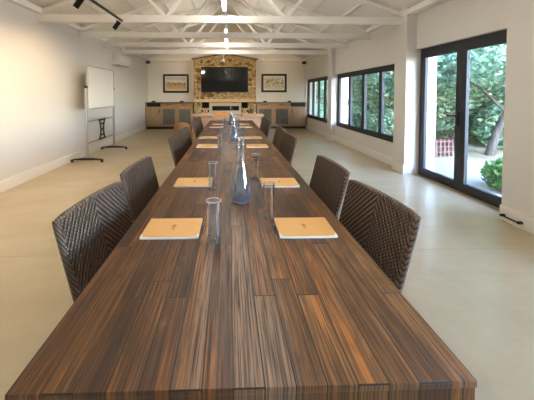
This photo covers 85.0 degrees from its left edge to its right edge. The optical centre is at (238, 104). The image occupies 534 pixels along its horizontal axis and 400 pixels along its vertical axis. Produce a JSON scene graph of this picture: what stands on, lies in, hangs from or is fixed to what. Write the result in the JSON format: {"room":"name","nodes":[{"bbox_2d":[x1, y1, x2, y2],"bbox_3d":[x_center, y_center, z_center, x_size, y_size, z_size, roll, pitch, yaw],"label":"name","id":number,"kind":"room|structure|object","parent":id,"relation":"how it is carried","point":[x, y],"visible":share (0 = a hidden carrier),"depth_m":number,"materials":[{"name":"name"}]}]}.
{"room":"conference room","nodes":[
{"label":"conference room","id":0,"kind":"room"},
{"bbox_2d":[0,0,147,180],"bbox_3d":[-3.603,-0.161,4.166,0.448,3.170,16.950,0,2,-2],"label":"wall","id":1,"kind":"structure","parent":0,"point":[43,65],"depth_m":5.44,"materials":[{"name":"paint"}]},
{"bbox_2d":[0,125,145,192],"bbox_3d":[-3.496,1.221,4.217,0.020,0.165,16.552,0,2,-3],"label":"baseboard","id":2,"kind":"structure","parent":1,"relation":"attached to","point":[11,182],"depth_m":5.56,"materials":[{"name":"white paint"}]},
{"bbox_2d":[6,0,148,60],"bbox_3d":[-3.456,-1.608,4.120,0.100,0.095,16.553,0,2,-3],"label":"trim","id":3,"kind":"structure","parent":1,"relation":"attached to","point":[25,4],"depth_m":5.08,"materials":[{"name":"white paint"}]},
{"bbox_2d":[111,53,130,67],"bbox_3d":[-3.592,-1.337,8.955,0.240,0.355,1.000,0,2,-2],"label":"air conditioner","id":4,"kind":"object","parent":1,"relation":"attached to","point":[118,59],"visible":1,"depth_m":8.61,"materials":[{"name":"white plastic"}]},
{"bbox_2d":[430,0,469,0],"bbox_3d":[-0.187,-2.067,3.826,6.700,1.313,0.100,0,2,-2],"label":"roof truss","id":5,"kind":"object","parent":1,"relation":"attached to","point":[430,0],"visible":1,"depth_m":3.96,"materials":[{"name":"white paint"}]},
{"bbox_3d":[-0.145,-2.018,2.428,6.700,1.313,0.100,0,2,-2],"label":"roof truss","id":6,"kind":"object","parent":1,"relation":"attached to","visible":0},
{"bbox_2d":[89,0,122,21],"bbox_3d":[-1.944,-1.365,3.047,0.030,0.035,3.900,0,2,-2],"label":"track rail","id":7,"kind":"object","parent":6,"relation":"attached to","point":[92,1],"visible":1,"depth_m":4.32,"materials":[{"name":"black metal"}]},
{"bbox_2d":[73,0,83,8],"bbox_3d":[-2.012,-1.286,3.659,0.152,0.166,0.071,0,2,9],"label":"track spotlight","id":8,"kind":"object","parent":7,"relation":"attached to","point":[78,3],"visible":1,"depth_m":3.63,"materials":[{"name":"black metal"}]},
{"bbox_2d":[112,20,120,29],"bbox_3d":[-2.049,-1.329,4.877,0.152,0.166,0.071,0,2,9],"label":"track spotlight","id":9,"kind":"object","parent":7,"relation":"attached to","point":[116,25],"visible":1,"depth_m":4.85,"materials":[{"name":"black metal"}]},
{"bbox_2d":[26,0,424,57],"bbox_3d":[0.232,-2.078,4.214,8.320,1.682,16.950,0,2,-2],"label":"ceiling","id":10,"kind":"structure","parent":0,"point":[337,8],"depth_m":7.36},
{"bbox_2d":[222,0,225,10],"bbox_3d":[-0.228,-1.891,4.532,0.058,0.558,1.100,0,2,-2],"label":"tube light","id":11,"kind":"object","parent":10,"relation":"hanging from","point":[223,1],"visible":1,"depth_m":4.77,"materials":[{"name":"white plastic"}]},
{"bbox_2d":[225,9,226,39],"bbox_3d":[-0.311,-1.988,7.309,0.058,0.558,1.100,0,2,-2],"label":"tube light","id":12,"kind":"object","parent":10,"relation":"hanging from","point":[226,9],"visible":0.45,"depth_m":6.85,"materials":[{"name":"white plastic"}]},
{"bbox_2d":[148,39,304,101],"bbox_3d":[-0.369,-1.017,12.617,7.420,4.290,0.200,0,2,-2],"label":"wall","id":13,"kind":"structure","parent":0,"point":[295,71],"depth_m":12.49,"materials":[{"name":"paint"}]},
{"bbox_2d":[83,1,160,49],"bbox_3d":[-2.877,-1.901,4.127,0.060,0.075,16.550,0,2,-2],"label":"trim","id":14,"kind":"structure","parent":13,"relation":"attached to","point":[86,3],"depth_m":6.14,"materials":[{"name":"white paint"}]},
{"bbox_2d":[124,0,179,48],"bbox_3d":[-2.277,-2.107,4.137,0.060,0.075,16.550,0,2,-2],"label":"trim","id":15,"kind":"structure","parent":13,"relation":"attached to","point":[128,2],"depth_m":6.61,"materials":[{"name":"white paint"}]},
{"bbox_2d":[148,58,192,61],"bbox_3d":[-2.878,-1.888,12.331,1.890,0.130,0.160,0,2,-2],"label":"trim","id":16,"kind":"structure","parent":13,"relation":"attached to","point":[150,59],"depth_m":12.25,"materials":[{"name":"white paint"}]},
{"bbox_2d":[163,74,188,92],"bbox_3d":[-2.675,-0.885,12.425,1.100,0.800,0.047,0,2,-2],"label":"framed picture","id":17,"kind":"object","parent":13,"relation":"attached to","point":[172,83],"visible":1,"depth_m":12.42,"materials":[{"name":"black plastic"}]},
{"bbox_2d":[166,77,185,89],"bbox_3d":[-2.675,-0.885,12.427,0.840,0.550,0.004,0,2,-2],"label":"painting","id":18,"kind":"object","parent":17,"relation":"attached to","point":[172,83],"depth_m":12.43},
{"bbox_2d":[160,0,192,41],"bbox_3d":[-1.677,-2.313,4.148,0.060,0.075,16.550,0,2,-2],"label":"trim","id":19,"kind":"structure","parent":13,"relation":"attached to","point":[165,5],"depth_m":7.46,"materials":[{"name":"white paint"}]},
{"bbox_2d":[190,0,205,31],"bbox_3d":[-1.078,-2.519,4.159,0.060,0.075,16.550,0,2,-2],"label":"trim","id":20,"kind":"structure","parent":13,"relation":"attached to","point":[192,1],"depth_m":7.74,"materials":[{"name":"white paint"}]},
{"bbox_2d":[214,0,220,31],"bbox_3d":[-0.528,-2.707,4.169,0.060,0.075,16.550,0,2,-2],"label":"trim","id":21,"kind":"structure","parent":13,"relation":"attached to","point":[214,0],"depth_m":9.21,"materials":[{"name":"white paint"}]},
{"bbox_2d":[234,0,237,31],"bbox_3d":[0.072,-2.708,4.187,0.060,0.075,16.550,0,2,-2],"label":"trim","id":22,"kind":"structure","parent":13,"relation":"attached to","point":[236,0],"depth_m":9.21,"materials":[{"name":"white paint"}]},
{"bbox_2d":[246,0,260,39],"bbox_3d":[0.621,-2.520,4.210,0.060,0.075,16.550,0,2,-2],"label":"trim","id":23,"kind":"structure","parent":13,"relation":"attached to","point":[258,1],"depth_m":7.83,"materials":[{"name":"white paint"}]},
{"bbox_2d":[261,74,286,91],"bbox_3d":[1.542,-0.910,12.551,1.100,0.800,0.047,0,2,-2],"label":"framed picture","id":24,"kind":"object","parent":13,"relation":"attached to","point":[269,82],"visible":1,"depth_m":12.55,"materials":[{"name":"beige paper"}]},
{"bbox_2d":[264,77,283,88],"bbox_3d":[1.542,-0.910,12.553,0.840,0.550,0.004,0,2,-2],"label":"painting","id":25,"kind":"object","parent":24,"relation":"attached to","point":[269,82],"depth_m":12.55},
{"bbox_2d":[261,0,289,42],"bbox_3d":[1.221,-2.316,4.235,0.060,0.075,16.550,0,2,-2],"label":"trim","id":26,"kind":"structure","parent":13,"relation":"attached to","point":[283,6],"depth_m":7.40,"materials":[{"name":"white paint"}]},
{"bbox_2d":[257,58,302,61],"bbox_3d":[1.785,-1.893,12.471,1.980,0.130,0.160,0,2,-2],"label":"trim","id":27,"kind":"structure","parent":13,"relation":"attached to","point":[259,59],"depth_m":12.40,"materials":[{"name":"white paint"}]},
{"bbox_2d":[274,0,325,48],"bbox_3d":[1.821,-2.111,4.260,0.060,0.075,16.550,0,2,-2],"label":"trim","id":28,"kind":"structure","parent":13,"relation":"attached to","point":[320,2],"depth_m":6.64,"materials":[{"name":"white paint"}]},
{"bbox_2d":[293,0,369,49],"bbox_3d":[2.421,-1.906,4.285,0.060,0.075,16.550,0,2,-2],"label":"trim","id":29,"kind":"structure","parent":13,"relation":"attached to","point":[358,5],"depth_m":6.27,"materials":[{"name":"white paint"}]},
{"bbox_2d":[0,128,533,399],"bbox_3d":[-0.118,1.359,4.324,7.420,0.120,16.950,0,2,-2],"label":"floor","id":30,"kind":"structure","parent":0,"point":[470,276],"depth_m":2.53,"materials":[{"name":"concrete"}]},
{"bbox_2d":[52,181,132,302],"bbox_3d":[-0.506,0.945,1.568,0.630,0.902,0.600,0,2,6],"label":"woven chair","id":31,"kind":"object","parent":30,"relation":"on","point":[86,233],"visible":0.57,"depth_m":1.48,"materials":[{"name":"wicker"}]},
{"bbox_2d":[70,65,126,162],"bbox_3d":[-3.226,0.181,6.827,0.680,2.060,1.500,0,2,-2],"label":"whiteboard","id":32,"kind":"object","parent":30,"relation":"on","point":[99,88],"visible":1,"depth_m":6.65,"materials":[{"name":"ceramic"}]},
{"bbox_2d":[120,156,158,222],"bbox_3d":[-0.529,0.918,2.343,0.630,0.902,0.600,0,2,2],"label":"woven chair","id":33,"kind":"object","parent":30,"relation":"on","point":[139,180],"visible":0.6,"depth_m":2.27,"materials":[{"name":"wicker"}]},
{"bbox_2d":[145,102,193,128],"bbox_3d":[-2.866,0.474,12.194,1.940,1.100,0.540,0,2,-2],"label":"sideboard","id":34,"kind":"object","parent":30,"relation":"on","point":[158,115],"visible":0.83,"depth_m":11.96,"materials":[{"name":"brown wood"}]},
{"bbox_2d":[147,103,159,106],"bbox_3d":[-3.510,0.031,12.049,0.586,0.145,0.020,0,2,-2],"label":"open shelf","id":35,"kind":"object","parent":34,"relation":"attached to","point":[148,104],"depth_m":12.04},
{"bbox_2d":[168,133,185,166],"bbox_3d":[-0.578,0.862,3.941,0.630,0.902,0.600,0,2,2],"label":"woven chair","id":36,"kind":"object","parent":30,"relation":"on","point":[176,144],"visible":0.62,"depth_m":3.87,"materials":[{"name":"wicker"}]},
{"bbox_2d":[174,122,190,135],"bbox_3d":[-1.694,0.833,8.796,0.509,0.620,0.562,0,2,-2],"label":"armchair","id":37,"kind":"object","parent":30,"relation":"on","point":[177,126],"visible":0.36,"depth_m":8.54,"materials":[{"name":"leather"}]},
{"bbox_2d":[179,127,191,151],"bbox_3d":[-0.600,0.836,4.699,0.630,0.902,0.600,0,2,1],"label":"woven chair","id":38,"kind":"object","parent":30,"relation":"on","point":[186,138],"visible":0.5,"depth_m":4.68,"materials":[{"name":"wicker"}]},
{"bbox_2d":[191,119,200,137],"bbox_3d":[-0.644,0.785,6.148,0.630,0.902,0.600,0,2,1],"label":"woven chair","id":39,"kind":"object","parent":30,"relation":"on","point":[195,125],"visible":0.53,"depth_m":6.07,"materials":[{"name":"wicker"}]},
{"bbox_2d":[196,117,203,131],"bbox_3d":[-0.664,0.761,6.828,0.630,0.902,0.600,0,2,2],"label":"woven chair","id":40,"kind":"object","parent":30,"relation":"on","point":[197,118],"visible":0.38,"depth_m":6.89,"materials":[{"name":"wicker"}]},
{"bbox_2d":[191,54,257,119],"bbox_3d":[-0.562,-0.540,12.205,2.738,3.125,0.635,0,2,-2],"label":"fireplace","id":41,"kind":"object","parent":30,"relation":"on","point":[215,101],"visible":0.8,"depth_m":11.96,"materials":[{"name":"stone"}]},
{"bbox_2d":[201,67,247,91],"bbox_3d":[-0.565,-1.008,11.921,1.930,1.040,0.078,0,2,-2],"label":"television","id":42,"kind":"object","parent":41,"relation":"attached to","point":[213,79],"visible":1,"depth_m":11.88,"materials":[{"name":"black plastic"}]},
{"bbox_2d":[192,113,263,138],"bbox_3d":[-0.324,0.705,9.170,2.200,0.850,0.950,0,2,-2],"label":"sofa","id":43,"kind":"object","parent":30,"relation":"on","point":[205,118],"visible":0.31,"depth_m":8.71,"materials":[{"name":"beige fabric"}]},
{"bbox_2d":[192,114,213,117],"bbox_3d":[-1.069,0.348,8.789,0.670,0.110,0.260,0,2,-2],"label":"cushion","id":44,"kind":"object","parent":43,"relation":"on","point":[193,115],"depth_m":8.67,"materials":[{"name":"beige fabric"}]},
{"bbox_2d":[215,112,228,114],"bbox_3d":[-0.523,0.447,9.110,0.460,0.420,0.152,0,2,-2],"label":"cushion","id":45,"kind":"object","parent":43,"relation":"on","point":[216,113],"visible":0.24,"depth_m":9.06,"materials":[{"name":"orange fabric"}]},
{"bbox_2d":[241,113,263,117],"bbox_3d":[0.431,0.346,8.834,0.690,0.110,0.260,0,2,-2],"label":"cushion","id":46,"kind":"object","parent":43,"relation":"on","point":[259,115],"depth_m":8.71,"materials":[{"name":"beige leather"}]},
{"bbox_2d":[202,120,261,131],"bbox_3d":[-0.155,0.847,6.536,1.130,0.750,2.332,0,2,-2],"label":"dining table","id":47,"kind":"object","parent":30,"relation":"on","point":[226,128],"visible":0.29,"depth_m":6.06,"materials":[{"name":"brown wood"}]},
{"bbox_2d":[228,106,233,125],"bbox_3d":[-0.164,0.263,6.461,0.132,0.423,0.132,0,2,-2],"label":"carafe","id":48,"kind":"object","parent":47,"relation":"on","point":[230,121],"visible":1,"depth_m":6.43,"materials":[{"name":"clear glass"}]},
{"bbox_2d":[179,132,286,161],"bbox_3d":[-0.085,0.928,4.202,1.130,0.750,2.332,0,2,-2],"label":"dining table","id":49,"kind":"object","parent":30,"relation":"on","point":[231,151],"visible":0.26,"depth_m":3.60,"materials":[{"name":"brown wood"}]},
{"bbox_2d":[196,144,217,147],"bbox_3d":[-0.411,0.558,3.873,0.282,0.012,0.211,0,2,-2],"label":"notepad","id":50,"kind":"object","parent":49,"relation":"on","point":[198,145],"visible":0.98,"depth_m":3.80,"materials":[{"name":"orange paper"}]},
{"bbox_2d":[199,136,217,138],"bbox_3d":[-0.473,0.531,4.631,0.282,0.012,0.211,0,2,-1],"label":"notepad","id":51,"kind":"object","parent":49,"relation":"on","point":[201,137],"visible":0.98,"depth_m":4.59,"materials":[{"name":"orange paper"}]},
{"bbox_2d":[217,134,222,151],"bbox_3d":[-0.226,0.475,3.544,0.073,0.202,0.073,0,2,-2],"label":"drinking glass","id":52,"kind":"object","parent":49,"relation":"on","point":[218,134],"visible":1,"depth_m":3.53,"materials":[{"name":"clear glass"}]},
{"bbox_2d":[229,113,237,142],"bbox_3d":[-0.071,0.341,4.214,0.132,0.423,0.132,0,2,-2],"label":"carafe","id":53,"kind":"object","parent":49,"relation":"on","point":[233,135],"visible":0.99,"depth_m":4.18,"materials":[{"name":"clear glass"}]},
{"bbox_2d":[244,136,261,138],"bbox_3d":[0.227,0.531,4.632,0.282,0.012,0.211,0,2,-2],"label":"notepad","id":54,"kind":"object","parent":49,"relation":"on","point":[246,137],"visible":0.96,"depth_m":4.59,"materials":[{"name":"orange paper"}]},
{"bbox_2d":[246,144,267,147],"bbox_3d":[0.249,0.557,3.883,0.282,0.012,0.211,0,2,-1],"label":"notepad","id":55,"kind":"object","parent":49,"relation":"on","point":[247,145],"visible":1,"depth_m":3.87,"materials":[{"name":"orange paper"}]},
{"bbox_2d":[5,161,476,399],"bbox_3d":[-0.015,1.010,1.869,1.130,0.750,2.332,0,2,-2],"label":"dining table","id":56,"kind":"object","parent":30,"relation":"on","point":[256,313],"visible":0.84,"depth_m":0.89,"materials":[{"name":"brown wood"}]},
{"bbox_2d":[140,218,202,239],"bbox_3d":[-0.336,0.641,1.500,0.282,0.012,0.211,0,2,-1],"label":"notepad","id":57,"kind":"object","parent":56,"relation":"on","point":[166,228],"visible":1,"depth_m":1.47,"materials":[{"name":"tan kraft card cover"},{"name":"white paper"}]},
{"bbox_2d":[174,177,212,186],"bbox_3d":[-0.348,0.614,2.283,0.282,0.012,0.211,0,2,-2],"label":"notepad","id":58,"kind":"object","parent":56,"relation":"on","point":[181,182],"visible":0.99,"depth_m":2.26,"materials":[{"name":"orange paper"}]},
{"bbox_2d":[208,161,217,190],"bbox_3d":[-0.189,0.525,2.122,0.073,0.202,0.073,0,2,-2],"label":"drinking glass","id":59,"kind":"object","parent":56,"relation":"on","point":[209,188],"visible":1,"depth_m":2.11,"materials":[{"name":"clear glass"}]},
{"bbox_2d":[206,197,220,244],"bbox_3d":[-0.117,0.551,1.369,0.073,0.202,0.073,0,2,-2],"label":"drinking glass","id":60,"kind":"object","parent":56,"relation":"on","point":[213,240],"visible":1,"depth_m":1.36,"materials":[{"name":"clear glass"}]},
{"bbox_2d":[231,137,250,203],"bbox_3d":[0.016,0.423,1.877,0.132,0.423,0.132,0,2,-2],"label":"carafe","id":61,"kind":"object","parent":56,"relation":"on","point":[240,190],"visible":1,"depth_m":1.84,"materials":[{"name":"clear glass"}]},
{"bbox_2d":[251,153,259,178],"bbox_3d":[0.144,0.515,2.409,0.073,0.202,0.073,0,2,-2],"label":"drinking glass","id":62,"kind":"object","parent":56,"relation":"on","point":[253,177],"visible":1,"depth_m":2.40,"materials":[{"name":"clear glass"}]},
{"bbox_2d":[262,181,274,219],"bbox_3d":[0.171,0.542,1.636,0.073,0.202,0.073,0,2,-2],"label":"drinking glass","id":63,"kind":"object","parent":56,"relation":"on","point":[265,216],"visible":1,"depth_m":1.63,"materials":[{"name":"clear glass"}]},
{"bbox_2d":[260,178,299,187],"bbox_3d":[0.318,0.614,2.275,0.282,0.012,0.211,0,2,-1],"label":"notepad","id":64,"kind":"object","parent":56,"relation":"on","point":[279,182],"visible":0.92,"depth_m":2.25,"materials":[{"name":"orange paper"}]},
{"bbox_2d":[274,217,337,237],"bbox_3d":[0.341,0.641,1.511,0.282,0.012,0.211,0,2,-1],"label":"notepad","id":65,"kind":"object","parent":56,"relation":"on","point":[313,227],"visible":1,"depth_m":1.49,"materials":[{"name":"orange paper"}]},
{"bbox_2d":[259,117,267,131],"bbox_3d":[0.348,0.760,6.858,0.630,0.902,0.600,0,2,-5],"label":"woven chair","id":66,"kind":"object","parent":30,"relation":"on","point":[263,120],"visible":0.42,"depth_m":6.93,"materials":[{"name":"wicker"}]},
{"bbox_2d":[263,119,271,137],"bbox_3d":[0.369,0.784,6.178,0.630,0.902,0.600,0,2,-5],"label":"woven chair","id":67,"kind":"object","parent":30,"relation":"on","point":[268,123],"visible":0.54,"depth_m":6.11,"materials":[{"name":"wicker"}]},
{"bbox_2d":[272,126,285,151],"bbox_3d":[0.412,0.835,4.730,0.630,0.902,0.600,0,2,-5],"label":"woven chair","id":68,"kind":"object","parent":30,"relation":"on","point":[279,132],"visible":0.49,"depth_m":4.72,"materials":[{"name":"wicker"}]},
{"bbox_2d":[256,102,306,128],"bbox_3d":[1.797,0.469,12.333,2.070,1.100,0.540,0,2,-2],"label":"sideboard","id":69,"kind":"object","parent":30,"relation":"on","point":[286,115],"visible":0.82,"depth_m":12.10,"materials":[{"name":"brown wood"}]},
{"bbox_2d":[291,103,304,105],"bbox_3d":[2.491,0.025,12.229,0.628,0.145,0.020,0,2,-2],"label":"open shelf","id":70,"kind":"object","parent":69,"relation":"attached to","point":[292,104],"depth_m":12.22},
{"bbox_2d":[280,132,297,163],"bbox_3d":[0.435,0.861,3.971,0.630,0.902,0.600,0,2,-5],"label":"woven chair","id":71,"kind":"object","parent":30,"relation":"on","point":[289,142],"visible":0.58,"depth_m":3.92,"materials":[{"name":"wicker"}]},
{"bbox_2d":[309,155,349,218],"bbox_3d":[0.483,0.917,2.374,0.630,0.902,0.600,0,2,-6],"label":"woven chair","id":72,"kind":"object","parent":30,"relation":"on","point":[329,179],"visible":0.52,"depth_m":2.31,"materials":[{"name":"wicker"}]},
{"bbox_2d":[339,179,421,292],"bbox_3d":[0.506,0.944,1.598,0.630,0.902,0.600,0,2,-9],"label":"woven chair","id":73,"kind":"object","parent":30,"relation":"on","point":[387,229],"visible":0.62,"depth_m":1.53,"materials":[{"name":"wicker"}]},
{"bbox_2d":[305,0,533,217],"bbox_3d":[3.310,-0.168,4.373,0.560,3.170,16.950,0,2,-2],"label":"wall","id":74,"kind":"structure","parent":0,"point":[445,22],"depth_m":5.02,"materials":[{"name":"paint"}]},
{"bbox_2d":[37,0,402,24],"bbox_3d":[-0.229,-2.116,5.225,6.700,1.313,0.100,0,2,-2],"label":"roof truss","id":75,"kind":"object","parent":74,"relation":"attached to","point":[46,18],"visible":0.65,"depth_m":5.22,"materials":[{"name":"white paint"}]},
{"bbox_2d":[78,0,370,39],"bbox_3d":[-0.272,-2.166,6.643,6.700,1.313,0.100,0,2,-2],"label":"roof truss","id":76,"kind":"object","parent":74,"relation":"attached to","point":[84,33],"visible":0.83,"depth_m":6.63,"materials":[{"name":"white paint"}]},
{"bbox_2d":[122,13,327,54],"bbox_3d":[-0.351,-2.259,9.300,6.700,1.313,0.100,0,2,-2],"label":"roof truss","id":77,"kind":"object","parent":74,"relation":"attached to","point":[262,51],"visible":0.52,"depth_m":9.29,"materials":[{"name":"white paint"}]},
{"bbox_2d":[104,0,347,47],"bbox_3d":[-0.311,-2.212,7.972,6.700,1.313,0.100,0,2,-2],"label":"roof truss","id":78,"kind":"object","parent":74,"relation":"attached to","point":[190,44],"visible":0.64,"depth_m":7.95,"materials":[{"name":"white paint"}]},
{"bbox_2d":[307,76,327,122],"bbox_3d":[3.061,-0.191,11.017,0.080,1.610,3.000,0,2,-2],"label":"window","id":79,"kind":"structure","parent":74,"relation":"in","point":[324,79],"depth_m":11.10,"materials":[{"name":"grey metal"}]},
{"bbox_2d":[337,64,394,142],"bbox_3d":[3.158,-0.061,7.310,0.108,1.610,3.440,0,2,-2],"label":"window","id":80,"kind":"structure","parent":74,"relation":"in","point":[381,70],"depth_m":7.24,"materials":[{"name":"grey metal"}]},
{"bbox_2d":[303,0,444,60],"bbox_3d":[3.095,-1.615,4.316,0.150,0.095,16.550,0,2,-2],"label":"trim","id":81,"kind":"structure","parent":74,"relation":"attached to","point":[426,4],"depth_m":5.10,"materials":[{"name":"white paint"}]},
{"bbox_2d":[305,124,533,233],"bbox_3d":[3.080,1.214,4.415,0.140,0.165,16.550,0,2,-2],"label":"baseboard","id":82,"kind":"structure","parent":74,"relation":"attached to","point":[528,221],"depth_m":5.53,"materials":[{"name":"white paint"}]},
{"bbox_2d":[418,29,506,207],"bbox_3d":[3.300,0.175,4.290,0.186,2.250,1.880,0,2,-2],"label":"door","id":83,"kind":"structure","parent":74,"relation":"in","point":[463,48],"depth_m":4.28,"materials":[{"name":"grey metal"}]},
{"bbox_2d":[499,214,522,223],"bbox_3d":[3.024,1.273,3.219,0.045,0.032,0.230,0,2,-2],"label":"door holdback","id":84,"kind":"structure","parent":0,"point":[500,215],"depth_m":3.21,"materials":[{"name":"black metal"}]},
{"label":"outside","id":85,"kind":"structure","parent":0,"visible":0},
{"bbox_2d":[359,124,502,162],"bbox_3d":[31.171,0.824,23.489,56.280,0.110,95.000,0,2,-2],"label":"ground","id":86,"kind":"structure","parent":85,"point":[476,149],"depth_m":8.02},
{"bbox_2d":[316,103,323,115],"bbox_3d":[4.589,0.470,17.181,1.474,1.116,1.889,0,2,-2],"label":"shrub","id":87,"kind":"object","parent":86,"relation":"on","point":[321,105],"visible":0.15,"depth_m":16.64,"materials":[{"name":"green plant"}]},
{"bbox_2d":[316,81,327,105],"bbox_3d":[5.604,-1.695,18.637,4.298,5.271,4.286,-1,2,-23],"label":"tree","id":88,"kind":"object","parent":86,"relation":"on","point":[321,89],"visible":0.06,"depth_m":17.99,"materials":[{"name":"green plant"}]},
{"bbox_2d":[320,110,326,118],"bbox_3d":[4.593,0.602,13.796,1.530,1.108,1.904,0,2,-2],"label":"shrub","id":89,"kind":"object","parent":86,"relation":"on","point":[322,111],"visible":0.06,"depth_m":13.79,"materials":[{"name":"green plant"}]},
{"bbox_2d":[320,81,371,112],"bbox_3d":[6.117,-1.778,15.495,4.066,5.656,4.538,0,2,-8],"label":"tree","id":90,"kind":"object","parent":86,"relation":"on","point":[320,81],"visible":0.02,"depth_m":15.30,"materials":[{"name":"green plant"}]},
{"bbox_2d":[327,74,391,114],"bbox_3d":[5.651,-1.861,12.703,4.066,6.016,4.554,0,2,-2],"label":"tree","id":91,"kind":"object","parent":86,"relation":"on","point":[357,83],"visible":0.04,"depth_m":12.13,"materials":[{"name":"green plant"}]},
{"bbox_2d":[352,108,372,126],"bbox_3d":[4.580,0.688,11.166,1.495,1.142,1.907,0,2,-2],"label":"shrub","id":92,"kind":"object","parent":86,"relation":"on","point":[356,119],"visible":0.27,"depth_m":10.69,"materials":[{"name":"green plant"}]},
{"bbox_2d":[366,109,393,135],"bbox_3d":[4.742,0.745,9.070,1.489,1.172,1.917,0,2,-2],"label":"shrub","id":93,"kind":"object","parent":86,"relation":"on","point":[388,116],"visible":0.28,"depth_m":8.91,"materials":[{"name":"green plant"}]},
{"bbox_2d":[358,55,487,130],"bbox_3d":[6.085,-1.300,9.881,4.146,5.094,4.415,0,2,-11],"label":"tree","id":94,"kind":"object","parent":86,"relation":"on","point":[446,94],"visible":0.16,"depth_m":9.30,"materials":[{"name":"green plant"}]},
{"bbox_2d":[435,138,452,156],"bbox_3d":[4.704,1.110,7.310,1.564,0.450,0.060,0,2,-9],"label":"fence","id":95,"kind":"object","parent":86,"relation":"on","point":[439,141],"visible":0.3,"depth_m":7.38,"materials":[{"name":"red brick"}]},
{"bbox_2d":[435,101,454,138],"bbox_3d":[7.275,0.533,10.662,1.888,1.460,1.886,0,2,-2],"label":"shrub","id":96,"kind":"object","parent":86,"relation":"on","point":[446,134],"visible":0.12,"depth_m":10.12,"materials":[{"name":"green plant"}]},
{"bbox_2d":[434,158,501,196],"bbox_3d":[4.587,1.367,5.541,2.700,0.080,2.700,0,2,-2],"label":"paving","id":97,"kind":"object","parent":86,"relation":"on","point":[444,166],"visible":0.18,"depth_m":5.69,"materials":[{"name":"grey concrete"}]},
{"bbox_2d":[436,44,506,155],"bbox_3d":[6.297,-1.216,7.393,3.840,5.140,4.785,0,2,-2],"label":"tree","id":98,"kind":"object","parent":86,"relation":"on","point":[492,59],"visible":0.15,"depth_m":6.65,"materials":[{"name":"green plant"}]},
{"bbox_2d":[451,46,504,124],"bbox_3d":[9.001,-1.859,8.665,5.408,6.295,5.324,-1,2,-36],"label":"tree","id":99,"kind":"object","parent":86,"relation":"on","point":[495,93],"visible":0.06,"depth_m":9.11,"materials":[{"name":"green plant"}]},
{"bbox_2d":[468,100,496,139],"bbox_3d":[8.599,0.572,10.166,1.899,1.457,1.880,0,2,-2],"label":"shrub","id":100,"kind":"object","parent":86,"relation":"on","point":[471,136],"visible":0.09,"depth_m":10.02,"materials":[{"name":"green plant"}]},
{"bbox_2d":[471,103,504,148],"bbox_3d":[7.938,0.620,8.459,1.943,1.448,1.880,0,2,-2],"label":"shrub","id":101,"kind":"object","parent":86,"relation":"on","point":[484,130],"visible":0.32,"depth_m":8.55,"materials":[{"name":"green plant"}]},
{"bbox_2d":[480,157,502,190],"bbox_3d":[4.363,1.150,4.518,0.906,0.628,1.027,0,2,-2],"label":"shrub","id":102,"kind":"object","parent":86,"relation":"on","point":[494,172],"visible":0.27,"depth_m":4.60,"materials":[{"name":"green plant"}]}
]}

